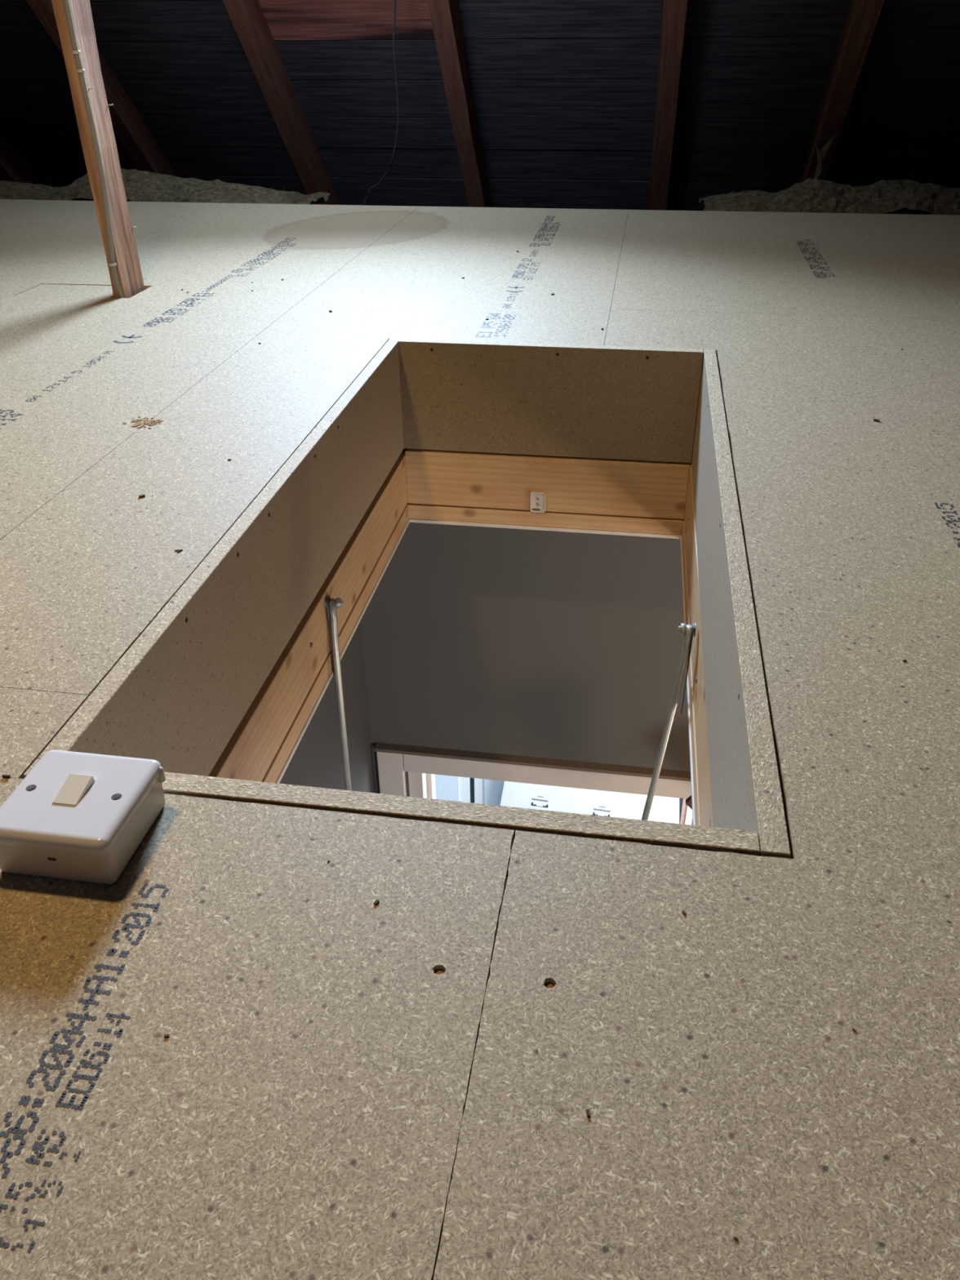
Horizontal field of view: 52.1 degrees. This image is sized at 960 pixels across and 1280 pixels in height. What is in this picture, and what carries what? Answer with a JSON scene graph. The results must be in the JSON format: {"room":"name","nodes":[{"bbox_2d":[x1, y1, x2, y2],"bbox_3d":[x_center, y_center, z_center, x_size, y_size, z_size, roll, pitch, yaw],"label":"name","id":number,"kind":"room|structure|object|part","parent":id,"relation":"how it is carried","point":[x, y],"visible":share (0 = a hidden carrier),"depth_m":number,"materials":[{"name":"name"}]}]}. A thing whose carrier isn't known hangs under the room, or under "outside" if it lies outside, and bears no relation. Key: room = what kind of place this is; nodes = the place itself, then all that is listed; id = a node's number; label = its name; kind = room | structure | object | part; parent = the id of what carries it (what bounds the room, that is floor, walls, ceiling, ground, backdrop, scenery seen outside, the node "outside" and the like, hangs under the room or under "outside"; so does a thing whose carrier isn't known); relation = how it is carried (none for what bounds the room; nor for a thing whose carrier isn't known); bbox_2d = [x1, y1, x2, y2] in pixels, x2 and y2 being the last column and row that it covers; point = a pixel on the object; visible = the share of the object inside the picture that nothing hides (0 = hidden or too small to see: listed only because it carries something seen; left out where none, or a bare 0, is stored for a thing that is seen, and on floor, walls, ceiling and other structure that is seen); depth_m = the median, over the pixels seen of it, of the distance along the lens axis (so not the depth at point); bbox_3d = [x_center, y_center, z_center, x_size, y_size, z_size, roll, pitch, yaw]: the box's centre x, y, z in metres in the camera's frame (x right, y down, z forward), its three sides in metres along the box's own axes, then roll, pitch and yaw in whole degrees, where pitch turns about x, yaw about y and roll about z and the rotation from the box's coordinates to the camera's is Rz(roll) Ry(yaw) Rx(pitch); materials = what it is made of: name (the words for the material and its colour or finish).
{"room":"attic","nodes":[
{"label":"attic","id":0,"kind":"room"},
{"bbox_2d":[279,621,375,793],"bbox_3d":[-0.565,1.729,1.357,0.128,2.774,3.250,4,33,8],"label":"wall","id":1,"kind":"structure","parent":0,"point":[317,761],"depth_m":2.03,"materials":[{"name":"grey paint"}]},
{"bbox_2d":[0,199,959,1279],"bbox_3d":[0.049,0.134,0.855,5.999,0.212,4.708,4,33,8],"label":"floor","id":2,"kind":"structure","parent":0,"point":[342,1085],"depth_m":0.62,"materials":[{"name":"beige wood"}]},
{"bbox_3d":[-1.822,-0.800,2.173,0.599,0.018,2.107,4,33,8],"label":"chipboard panel","id":3,"kind":"part","parent":2,"relation":"part of","materials":[{"name":"beige wood"}]},
{"bbox_3d":[-0.445,0.072,0.784,0.233,0.018,0.105,4,33,8],"label":"chipboard panel","id":4,"kind":"part","parent":2,"relation":"part of","materials":[{"name":"beige wood"}]},
{"bbox_3d":[-0.828,-0.705,2.007,0.199,0.017,0.106,4,33,8],"label":"chipboard panel","id":5,"kind":"part","parent":2,"relation":"part of","materials":[{"name":"beige wood"}]},
{"bbox_2d":[0,750,165,884],"bbox_3d":[-0.267,0.115,0.655,0.088,0.043,0.086,4,33,8],"label":"light switch","id":6,"kind":"object","parent":2,"relation":"on","point":[75,815],"visible":1,"depth_m":0.63,"materials":[{"name":"plastic"}]},
{"bbox_2d":[51,0,144,297],"bbox_3d":[-0.719,-1.486,1.491,0.038,2.050,0.085,4,33,8],"label":"wooden post","id":7,"kind":"object","parent":2,"relation":"on","point":[128,268],"visible":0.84,"depth_m":1.83,"materials":[{"name":"wood"}]},
{"bbox_2d":[62,0,124,297],"bbox_3d":[-0.719,-1.173,1.633,0.035,1.230,0.012,4,33,8],"label":"cable","id":8,"kind":"object","parent":7,"relation":"attached to","point":[75,51],"visible":0.9,"depth_m":1.80,"materials":[{"name":"grey plastic"}]},
{"bbox_3d":[-1.190,-0.887,2.298,0.599,0.018,1.607,4,33,8],"label":"chipboard panel","id":9,"kind":"part","parent":2,"relation":"part of","materials":[{"name":"beige wood"}]},
{"bbox_2d":[122,416,163,428],"bbox_3d":[-0.462,-0.298,1.346,0.050,0.001,0.041,13,35,20],"label":"wood shavings","id":10,"kind":"object","parent":2,"relation":"on","point":[144,421],"visible":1,"depth_m":1.35},
{"bbox_3d":[-0.388,-0.123,1.088,0.233,0.018,0.626,4,33,8],"label":"chipboard panel","id":11,"kind":"part","parent":2,"relation":"part of","materials":[{"name":"beige wood"}]},
{"bbox_2d":[0,168,333,204],"bbox_3d":[-1.475,-1.489,3.210,1.938,0.128,0.437,4,33,8],"label":"insulation","id":12,"kind":"object","parent":2,"relation":"on","point":[139,186],"visible":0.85,"depth_m":3.02},
{"bbox_3d":[-0.652,-0.655,1.925,0.599,0.018,2.307,4,33,8],"label":"chipboard panel","id":13,"kind":"part","parent":2,"relation":"part of","materials":[{"name":"beige wood"}]},
{"bbox_3d":[-0.409,0.580,-0.011,0.600,0.018,1.748,4,33,8],"label":"chipboard panel","id":14,"kind":"part","parent":2,"relation":"part of","materials":[{"name":"beige wood"}]},
{"bbox_3d":[-0.018,-0.750,2.063,0.599,0.018,1.778,4,33,8],"label":"chipboard panel","id":15,"kind":"part","parent":2,"relation":"part of","materials":[{"name":"beige wood"}]},
{"bbox_2d":[22,337,791,858],"bbox_3d":[0.026,-0.108,1.215,0.547,0.192,1.157,4,33,8],"label":"lining","id":16,"kind":"object","parent":2,"relation":"attached to","point":[179,695],"visible":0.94,"depth_m":1.14,"materials":[{"name":"beige wood"}]},
{"bbox_2d":[138,225,906,1239],"bbox_3d":[0.083,-0.385,1.470,1.242,0.002,2.431,-4,33,-5],"label":"debris","id":17,"kind":"object","parent":2,"relation":"on","point":[588,1113],"visible":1,"depth_m":0.61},
{"bbox_3d":[0.293,0.252,0.490,0.600,0.018,3.152,4,33,8],"label":"chipboard panel","id":18,"kind":"part","parent":2,"relation":"part of","materials":[{"name":"beige wood"}]},
{"bbox_3d":[0.627,-0.883,2.260,0.599,0.018,1.105,4,33,8],"label":"chipboard panel","id":19,"kind":"part","parent":2,"relation":"part of","materials":[{"name":"beige wood"}]},
{"bbox_2d":[697,176,959,214],"bbox_3d":[1.442,-1.276,2.826,1.577,0.122,0.486,4,33,8],"label":"insulation","id":20,"kind":"object","parent":2,"relation":"on","point":[810,195],"visible":0.97,"depth_m":2.75},
{"bbox_2d":[813,133,835,179],"bbox_3d":[0.975,-1.358,2.790,0.048,0.145,0.006,1,33,3],"label":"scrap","id":21,"kind":"object","parent":20,"relation":"on","point":[819,168],"visible":0.94,"depth_m":2.78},
{"bbox_3d":[1.263,-0.983,2.406,0.599,0.018,0.557,4,33,8],"label":"chipboard panel","id":22,"kind":"part","parent":2,"relation":"part of","materials":[{"name":"beige wood"}]},
{"bbox_3d":[0.929,0.151,0.636,0.599,0.018,3.699,4,33,8],"label":"chipboard panel","id":23,"kind":"part","parent":2,"relation":"part of","materials":[{"name":"beige wood"}]},
{"bbox_2d":[0,0,959,214],"bbox_3d":[0.160,-1.405,0.551,6.103,3.700,6.954,4,33,8],"label":"roof underlay","id":24,"kind":"structure","parent":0,"point":[564,91],"depth_m":3.54,"materials":[{"name":"black fabric"}]},
{"bbox_2d":[26,0,177,177],"bbox_3d":[-1.548,-2.337,2.314,0.069,3.406,3.407,4,33,8],"label":"rafter","id":25,"kind":"object","parent":24,"relation":"attached to","point":[130,128],"visible":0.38,"depth_m":3.75,"materials":[{"name":"brown wood"}]},
{"bbox_2d":[222,0,339,204],"bbox_3d":[-0.890,-2.286,2.223,0.067,3.406,3.407,4,33,8],"label":"rafter","id":26,"kind":"object","parent":24,"relation":"attached to","point":[247,18],"visible":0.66,"depth_m":3.52,"materials":[{"name":"brown wood"}]},
{"bbox_2d":[363,0,399,205],"bbox_3d":[-0.333,-1.900,3.035,0.176,1.121,0.027,4,33,8],"label":"loose wire","id":27,"kind":"object","parent":24,"relation":"hanging from","point":[394,15],"visible":0.92,"depth_m":3.15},
{"bbox_2d":[427,0,491,207],"bbox_3d":[-0.066,-1.922,3.517,0.070,1.384,1.384,4,33,8],"label":"rafter","id":28,"kind":"object","parent":24,"relation":"attached to","point":[445,15],"visible":0.73,"depth_m":3.42,"materials":[{"name":"brown wood"}]},
{"bbox_2d":[648,0,687,210],"bbox_3d":[0.481,-2.179,2.033,0.073,3.406,3.406,4,33,8],"label":"rafter","id":29,"kind":"object","parent":24,"relation":"attached to","point":[674,11],"visible":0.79,"depth_m":3.32,"materials":[{"name":"brown wood"}]},
{"bbox_2d":[797,0,884,182],"bbox_3d":[1.040,-2.136,1.955,0.071,3.406,3.406,4,33,8],"label":"rafter","id":30,"kind":"object","parent":24,"relation":"attached to","point":[863,15],"visible":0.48,"depth_m":3.19,"materials":[{"name":"brown wood"}]},
{"bbox_2d":[360,522,690,796],"bbox_3d":[0.821,0.918,2.603,2.400,2.774,0.120,4,33,8],"label":"wall","id":31,"kind":"structure","parent":0,"point":[547,644],"depth_m":2.09,"materials":[{"name":"grey paint"}]},
{"bbox_2d":[374,742,691,799],"bbox_3d":[0.252,1.150,2.843,0.962,2.134,0.142,4,33,8],"label":"door frame","id":32,"kind":"structure","parent":31,"relation":"in","point":[422,763],"depth_m":2.25,"materials":[{"name":"paint"}]},
{"bbox_3d":[-0.200,1.150,2.860,0.062,2.126,0.020,4,33,8],"label":"architrave","id":33,"kind":"part","parent":32,"relation":"part of","materials":[{"name":"paint"}]},
{"bbox_3d":[0.233,0.286,2.222,0.962,0.009,0.024,4,33,8],"label":"architrave","id":34,"kind":"part","parent":32,"relation":"part of","materials":[{"name":"white wood"}]},
{"bbox_2d":[679,798,682,820],"bbox_3d":[0.782,0.023,4.008,5.000,2.770,0.100,4,33,8],"label":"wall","id":35,"kind":"structure","parent":0,"point":[680,799],"depth_m":4.39,"materials":[{"name":"grey paint"}]},
{"bbox_2d":[685,795,692,809],"bbox_3d":[0.462,0.346,1.938,0.116,0.180,0.012,4,33,8],"label":"wooden board","id":36,"kind":"object","parent":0,"point":[688,801],"visible":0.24,"depth_m":1.93,"materials":[{"name":"brown wood"}]},
{"bbox_3d":[0.177,-0.005,1.459,6.100,0.026,7.100,4,33,8],"label":"ceiling","id":37,"kind":"structure","parent":0,"visible":0},
{"bbox_2d":[208,448,712,826],"bbox_3d":[0.026,0.034,1.306,0.690,0.144,1.297,4,33,8],"label":"surround","id":38,"kind":"object","parent":37,"relation":"attached to","point":[566,494],"visible":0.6,"depth_m":1.71,"materials":[{"name":"wood"}]},
{"bbox_2d":[324,595,351,791],"bbox_3d":[-0.192,0.287,1.459,0.025,0.691,0.231,-3,33,-3],"label":"stay arm","id":39,"kind":"object","parent":38,"relation":"attached to","point":[331,604],"visible":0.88,"depth_m":1.40,"materials":[{"name":"metal"}]},
{"bbox_2d":[324,595,328,608],"bbox_3d":[-0.212,-0.052,1.367,0.002,0.018,0.018,4,33,8],"label":"washer","id":40,"kind":"object","parent":39,"relation":"in","point":[326,597],"depth_m":1.36,"materials":[{"name":"metal"}]},
{"bbox_3d":[-0.209,0.001,1.395,0.003,0.140,0.020,1,33,2],"label":"hanger plate","id":41,"kind":"part","parent":39,"relation":"part of","materials":[{"name":"metal"}]},
{"bbox_3d":[-0.266,0.069,1.384,0.096,0.007,1.297,4,33,8],"label":"trim","id":42,"kind":"part","parent":38,"relation":"part of","materials":[{"name":"wood"}]},
{"bbox_3d":[0.105,-0.250,1.779,0.028,0.039,0.002,4,33,8],"label":"latch plate","id":43,"kind":"part","parent":38,"relation":"part of","materials":[{"name":"white plastic"}]},
{"bbox_3d":[0.122,-0.229,1.843,0.499,0.007,0.094,4,33,8],"label":"trim","id":44,"kind":"part","parent":38,"relation":"part of","materials":[{"name":"white wood"}]},
{"bbox_2d":[641,622,696,820],"bbox_3d":[0.219,0.321,1.399,0.026,0.691,0.252,18,37,26],"label":"stay arm","id":45,"kind":"object","parent":38,"relation":"attached to","point":[689,630],"visible":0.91,"depth_m":1.33,"materials":[{"name":"metal"}]},
{"bbox_3d":[0.281,0.040,1.327,0.003,0.140,0.020,8,34,14],"label":"hanger plate","id":46,"kind":"part","parent":45,"relation":"part of","materials":[{"name":"metal"}]},
{"bbox_2d":[693,622,696,636],"bbox_3d":[0.284,-0.013,1.299,0.002,0.018,0.018,4,33,8],"label":"washer","id":47,"kind":"object","parent":45,"relation":"in","point":[695,625],"depth_m":1.29,"materials":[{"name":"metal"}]},
{"bbox_3d":[0.321,0.115,1.302,0.095,0.007,1.297,4,33,8],"label":"trim","id":48,"kind":"part","parent":38,"relation":"part of","materials":[{"name":"wood"}]},
{"bbox_3d":[0.513,2.170,3.271,5.000,0.050,6.500,4,33,8],"label":"floor","id":49,"kind":"structure","parent":0,"visible":0},
{"bbox_2d":[435,774,504,805],"bbox_3d":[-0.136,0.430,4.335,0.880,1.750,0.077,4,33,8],"label":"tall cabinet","id":50,"kind":"object","parent":49,"relation":"on","point":[449,788],"visible":0.02,"depth_m":4.44,"materials":[{"name":"white wood"}]},
{"bbox_3d":[-0.168,0.446,4.310,0.147,1.450,0.008,4,33,8],"label":"door panel","id":51,"kind":"part","parent":50,"relation":"part of","materials":[{"name":"white wood"}]},
{"bbox_3d":[-0.165,0.436,4.325,0.237,1.650,0.030,4,33,8],"label":"door","id":52,"kind":"part","parent":50,"relation":"part of","materials":[{"name":"white wood"}]},
{"bbox_3d":[0.125,0.458,4.285,0.306,1.650,0.030,4,33,8],"label":"door","id":53,"kind":"part","parent":50,"relation":"part of","materials":[{"name":"white wood"}]},
{"bbox_3d":[0.122,0.469,4.269,0.216,1.450,0.008,4,33,8],"label":"door panel","id":54,"kind":"part","parent":50,"relation":"part of","materials":[{"name":"white wood"}]},
{"bbox_2d":[500,781,679,823],"bbox_3d":[0.471,0.891,4.409,0.919,0.878,0.013,4,33,8],"label":"sheet","id":55,"kind":"object","parent":49,"relation":"on","point":[514,794],"visible":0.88,"depth_m":4.28,"materials":[{"name":"paper"}]},
{"bbox_2d":[679,798,692,825],"bbox_3d":[0.903,0.814,4.319,0.048,1.100,0.048,4,33,8],"label":"strip","id":56,"kind":"object","parent":49,"relation":"on","point":[686,815],"visible":0.11,"depth_m":4.26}
]}

